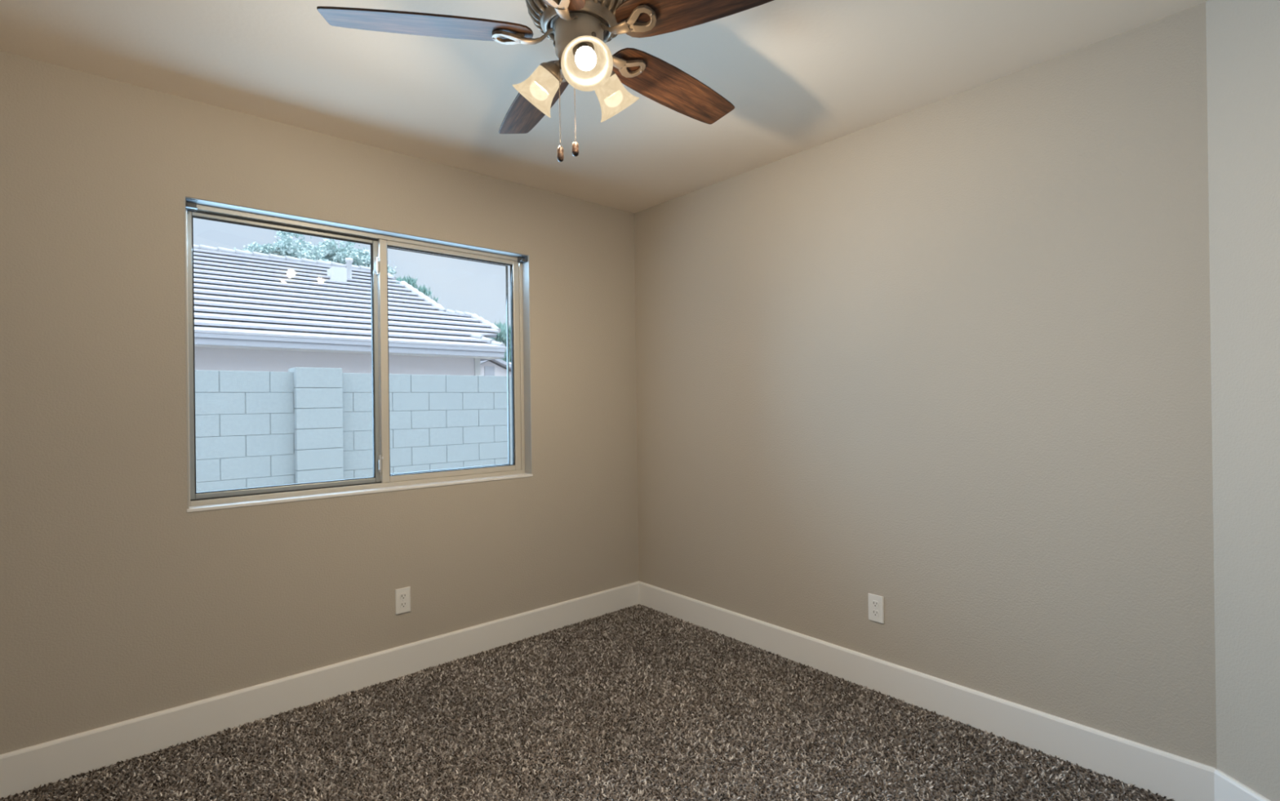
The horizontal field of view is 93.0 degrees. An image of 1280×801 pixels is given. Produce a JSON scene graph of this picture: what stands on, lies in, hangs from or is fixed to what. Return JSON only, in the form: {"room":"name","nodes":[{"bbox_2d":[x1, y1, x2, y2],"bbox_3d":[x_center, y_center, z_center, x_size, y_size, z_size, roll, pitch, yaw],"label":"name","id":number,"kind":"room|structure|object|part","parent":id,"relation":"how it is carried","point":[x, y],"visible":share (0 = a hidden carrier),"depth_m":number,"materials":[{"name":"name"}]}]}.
{"room":"empty bedroom","nodes":[
{"label":"empty bedroom","id":0,"kind":"room"},
{"bbox_2d":[0,50,639,754],"bbox_3d":[-1.208,0.062,2.867,3.340,2.440,0.160,-1,0,-41],"label":"wall","id":1,"kind":"structure","parent":0,"point":[119,602],"depth_m":2.32,"materials":[{"name":"paint"}]},
{"bbox_2d":[0,581,639,798],"bbox_3d":[-1.141,1.211,2.795,3.006,0.139,0.014,-1,0,-41],"label":"baseboard","id":2,"kind":"structure","parent":1,"relation":"attached to","point":[27,768],"depth_m":2.47,"materials":[{"name":"white paint"}]},
{"bbox_2d":[183,195,533,512],"bbox_3d":[-1.200,-0.182,2.851,1.511,1.202,0.129,-1,0,-41],"label":"window","id":3,"kind":"structure","parent":1,"relation":"in","point":[382,480],"depth_m":2.86,"materials":[{"name":"grey paint"}]},
{"bbox_2d":[185,198,197,210],"bbox_3d":[-1.735,-0.757,2.349,0.038,0.032,0.042,-1,0,-41],"label":"bracket","id":4,"kind":"object","parent":3,"relation":"attached to","point":[190,204],"visible":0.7,"depth_m":2.35,"materials":[{"name":"grey metal"}]},
{"bbox_3d":[-1.512,-0.182,2.639,0.735,1.146,0.022,-1,0,-41],"label":"sliding sash","id":5,"kind":"part","parent":3,"relation":"part of","materials":[{"name":"clear glass"}]},
{"bbox_3d":[-1.173,0.412,2.828,1.511,0.013,0.070,-1,0,-41],"label":"sill","id":6,"kind":"part","parent":3,"relation":"part of","materials":[{"name":"white paint"}]},
{"bbox_3d":[-0.969,-0.191,3.122,0.656,1.092,0.012,-1,0,-41],"label":"screen frame","id":7,"kind":"part","parent":3,"relation":"part of","materials":[{"name":"clear glass"}]},
{"bbox_3d":[-0.947,-0.189,3.107,0.743,1.146,0.028,-1,0,-41],"label":"fixed frame","id":8,"kind":"part","parent":3,"relation":"part of","materials":[{"name":"clear glass"}]},
{"bbox_2d":[517,254,527,262],"bbox_3d":[-0.640,-0.769,3.311,0.038,0.032,0.042,-1,0,-41],"label":"bracket","id":9,"kind":"object","parent":3,"relation":"attached to","point":[521,259],"visible":1,"depth_m":3.31,"materials":[{"name":"grey metal"}]},
{"bbox_2d":[395,586,410,613],"bbox_3d":[-1.104,0.932,2.834,0.070,0.115,0.009,-1,0,-41],"label":"power outlet","id":10,"kind":"object","parent":1,"relation":"attached to","point":[402,595],"visible":1,"depth_m":2.83,"materials":[{"name":"white plastic"}]},
{"bbox_2d":[400,601,406,608],"bbox_3d":[-1.102,0.951,2.832,0.029,0.027,0.003,-1,0,-41],"label":"receptacle","id":11,"kind":"object","parent":10,"relation":"attached to","point":[402,604],"depth_m":2.83,"materials":[{"name":"grey plastic"}]},
{"bbox_2d":[400,592,406,599],"bbox_3d":[-1.103,0.912,2.832,0.029,0.027,0.003,-1,0,-41],"label":"receptacle","id":12,"kind":"object","parent":10,"relation":"attached to","point":[402,595],"depth_m":2.83,"materials":[{"name":"grey plastic"}]},
{"bbox_2d":[0,604,1173,800],"bbox_3d":[-0.139,1.327,1.666,3.340,0.120,3.350,-1,0,-41],"label":"floor","id":13,"kind":"structure","parent":0,"point":[984,743],"depth_m":2.21,"materials":[{"name":"brown carpet"}]},
{"bbox_2d":[0,604,1174,800],"bbox_3d":[-0.161,1.262,1.800,2.863,0.011,2.790,-1,0,-41],"label":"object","id":14,"kind":"structure","parent":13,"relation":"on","point":[371,742],"depth_m":2.26,"materials":[{"name":"brown carpet"}]},
{"bbox_2d":[0,0,1208,213],"bbox_3d":[-0.172,-1.233,1.670,3.340,0.120,3.350,-1,0,-41],"label":"ceiling","id":15,"kind":"structure","parent":0,"point":[797,76],"depth_m":2.13,"materials":[{"name":"beige paint"}]},
{"bbox_2d":[316,0,773,161],"bbox_3d":[-0.146,-0.912,1.703,1.239,0.523,1.270,-1,0,-41],"label":"ceiling fan","id":16,"kind":"object","parent":15,"relation":"hanging from","point":[580,30],"visible":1,"depth_m":1.62,"materials":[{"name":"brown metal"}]},
{"bbox_3d":[-0.552,-0.990,1.606,0.532,0.006,0.147,-1,12,-10],"label":"blade","id":17,"kind":"part","parent":16,"relation":"part of","materials":[{"name":"brown wood"}]},
{"bbox_3d":[-0.319,-0.992,1.653,0.164,0.042,0.075,-1,12,-10],"label":"blade arm","id":18,"kind":"part","parent":16,"relation":"part of","materials":[{"name":"grey metal"}]},
{"bbox_3d":[-0.348,-0.992,2.016,0.147,0.006,0.532,-14,6,-27],"label":"blade","id":19,"kind":"part","parent":16,"relation":"part of","materials":[{"name":"brown wood"}]},
{"bbox_3d":[-0.276,-0.878,1.704,0.131,0.094,0.131,42,11,13],"label":"lamp shade","id":20,"kind":"part","parent":16,"relation":"part of","materials":[{"name":"beige glass"}]},
{"bbox_3d":[-0.218,-0.927,1.686,0.046,0.031,0.026,-1,0,15],"label":"light arm","id":21,"kind":"part","parent":16,"relation":"part of","materials":[{"name":"grey metal"}]},
{"bbox_3d":[-0.219,-0.822,1.660,0.003,0.254,0.003,-1,0,-41],"label":"pull chain","id":22,"kind":"part","parent":16,"relation":"part of","materials":[{"name":"silver metal"}]},
{"bbox_3d":[-0.198,-0.994,1.520,0.075,0.042,0.164,11,2,8],"label":"blade arm","id":23,"kind":"part","parent":16,"relation":"part of","materials":[{"name":"grey metal"}]},
{"bbox_3d":[-0.231,-0.993,1.809,0.075,0.042,0.164,-14,6,-27],"label":"blade arm","id":24,"kind":"part","parent":16,"relation":"part of","materials":[{"name":"grey metal"}]},
{"bbox_3d":[-0.225,-0.995,1.284,0.147,0.006,0.532,11,2,8],"label":"blade","id":25,"kind":"part","parent":16,"relation":"part of","materials":[{"name":"brown wood"}]},
{"bbox_3d":[-0.174,-0.815,1.620,0.003,0.250,0.003,-1,0,-41],"label":"pull chain","id":26,"kind":"part","parent":16,"relation":"part of","materials":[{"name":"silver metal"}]},
{"bbox_2d":[577,42,588,49],"bbox_3d":[-0.146,-0.909,1.583,0.034,0.022,0.034,-1,-41,-13],"label":"socket","id":27,"kind":"object","parent":16,"relation":"attached to","point":[581,44],"depth_m":1.58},
{"bbox_3d":[-0.142,-0.890,1.567,0.052,0.030,0.052,-1,-41,-13],"label":"bulb","id":28,"kind":"part","parent":16,"relation":"part of","materials":[{"name":"white glass"}]},
{"bbox_3d":[-0.140,-0.880,1.558,0.131,0.094,0.131,-1,-41,-13],"label":"lamp shade","id":29,"kind":"part","parent":16,"relation":"part of","materials":[{"name":"beige glass"}]},
{"bbox_3d":[-0.082,-0.880,1.749,0.131,0.094,0.131,-1,41,47],"label":"lamp shade","id":30,"kind":"part","parent":16,"relation":"part of","materials":[{"name":"beige glass"}]},
{"bbox_3d":[-0.034,-0.996,1.595,0.164,0.042,0.075,-1,-12,26],"label":"blade arm","id":31,"kind":"part","parent":16,"relation":"part of","materials":[{"name":"grey metal"}]},
{"bbox_3d":[-0.055,-0.995,1.774,0.164,0.042,0.075,-1,-12,-46],"label":"blade arm","id":32,"kind":"part","parent":16,"relation":"part of","materials":[{"name":"grey metal"}]},
{"bbox_3d":[0.106,-0.998,1.949,0.532,0.006,0.147,-1,-12,-46],"label":"blade","id":33,"kind":"part","parent":16,"relation":"part of","materials":[{"name":"brown wood"}]},
{"bbox_3d":[0.182,-1.000,1.496,0.532,0.006,0.147,-1,-12,26],"label":"blade","id":34,"kind":"part","parent":16,"relation":"part of","materials":[{"name":"brown wood"}]},
{"bbox_2d":[634,2,1217,768],"bbox_3d":[1.092,0.032,2.657,0.160,2.440,3.190,-1,0,-41],"label":"wall","id":35,"kind":"structure","parent":0,"point":[947,361],"depth_m":2.32,"materials":[{"name":"paint"}]},
{"bbox_2d":[868,592,884,623],"bbox_3d":[1.018,0.897,2.625,0.009,0.115,0.070,-1,0,-41],"label":"power outlet","id":36,"kind":"object","parent":35,"relation":"attached to","point":[876,602],"visible":1,"depth_m":2.62,"materials":[{"name":"white plastic"}]},
{"bbox_2d":[871,600,878,607],"bbox_3d":[1.016,0.878,2.623,0.003,0.027,0.029,-1,0,-41],"label":"receptacle","id":37,"kind":"object","parent":36,"relation":"attached to","point":[874,602],"depth_m":2.62,"materials":[{"name":"grey plastic"}]},
{"bbox_2d":[871,608,879,616],"bbox_3d":[1.016,0.917,2.623,0.003,0.027,0.029,-1,0,-41],"label":"receptacle","id":38,"kind":"object","parent":36,"relation":"attached to","point":[875,612],"depth_m":2.62,"materials":[{"name":"grey plastic"}]},
{"bbox_2d":[638,581,1216,800],"bbox_3d":[0.858,1.185,2.807,0.014,0.139,2.632,-1,0,-41],"label":"baseboard","id":39,"kind":"structure","parent":35,"relation":"attached to","point":[1179,778],"depth_m":2.33,"materials":[{"name":"white paint"}]},
{"bbox_2d":[1205,0,1279,800],"bbox_3d":[1.730,0.022,1.572,0.313,2.440,0.398,-1,0,-41],"label":"wall","id":40,"kind":"structure","parent":0,"point":[1243,36],"depth_m":1.72,"materials":[{"name":"paint"}]},
{"bbox_2d":[1213,768,1270,800],"bbox_3d":[1.738,1.172,1.570,0.014,0.139,0.506,-1,0,-3],"label":"baseboard","id":41,"kind":"structure","parent":40,"relation":"attached to","point":[1226,788],"depth_m":1.77,"materials":[{"name":"white paint"}]},
{"label":"outside","id":42,"kind":"structure","parent":0,"visible":0},
{"bbox_3d":[-8.734,1.782,22.850,40.000,0.100,39.840,-1,0,-41],"label":"ground","id":43,"kind":"structure","parent":42,"visible":0},
{"bbox_2d":[233,230,333,262],"bbox_3d":[-12.413,-2.249,21.685,2.247,8.066,3.256,-1,0,39],"label":"broadleaf tree","id":44,"kind":"object","parent":43,"relation":"on","point":[285,246],"visible":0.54,"depth_m":21.28,"materials":[{"name":"green plant"}]},
{"bbox_2d":[193,244,506,375],"bbox_3d":[-10.197,-0.973,12.062,13.622,5.411,7.920,-1,0,-41],"label":"neighbouring house","id":45,"kind":"structure","parent":43,"relation":"on","point":[254,311],"depth_m":12.36,"materials":[{"name":"white paint"}]},
{"bbox_2d":[327,257,352,284],"bbox_3d":[-7.360,-3.199,15.027,0.590,0.760,0.490,-1,0,-41],"label":"roof vent","id":46,"kind":"object","parent":45,"relation":"attached to","point":[334,273],"depth_m":14.81,"materials":[{"name":"grey metal"}]},
{"bbox_3d":[-3.556,0.290,13.323,0.120,2.720,0.060,-1,0,-41],"label":"corner trim","id":47,"kind":"part","parent":45,"relation":"part of","materials":[{"name":"grey paint"}]},
{"bbox_2d":[195,367,512,492],"bbox_3d":[-3.045,0.652,6.423,7.500,1.960,0.340,-1,0,-41],"label":"wall","id":48,"kind":"structure","parent":43,"relation":"on","point":[299,424],"depth_m":6.13,"materials":[{"name":"concrete"}]},
{"bbox_2d":[316,237,396,275],"bbox_3d":[-12.556,-2.642,26.258,2.521,8.858,3.639,-1,0,26],"label":"broadleaf tree","id":49,"kind":"object","parent":43,"relation":"on","point":[336,255],"visible":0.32,"depth_m":25.67,"materials":[{"name":"green plant"}]},
{"bbox_2d":[395,274,438,302],"bbox_3d":[-10.054,-1.980,27.420,2.148,7.474,1.421,-1,0,-41],"label":"tree","id":50,"kind":"object","parent":43,"relation":"on","point":[410,281],"visible":0.23,"depth_m":27.25,"materials":[{"name":"green plant"}]},
{"bbox_2d":[480,358,511,376],"bbox_3d":[-4.827,-0.005,25.197,7.000,3.380,3.100,-1,0,-41],"label":"gabled house","id":51,"kind":"structure","parent":43,"relation":"on","point":[495,367],"depth_m":22.90,"materials":[{"name":"white paint"}]},
{"bbox_2d":[489,320,511,362],"bbox_3d":[-6.464,-1.318,30.620,2.730,6.066,1.868,-1,0,-41],"label":"tree","id":52,"kind":"object","parent":43,"relation":"on","point":[501,336],"visible":0.23,"depth_m":30.06,"materials":[{"name":"green plant"}]}
]}

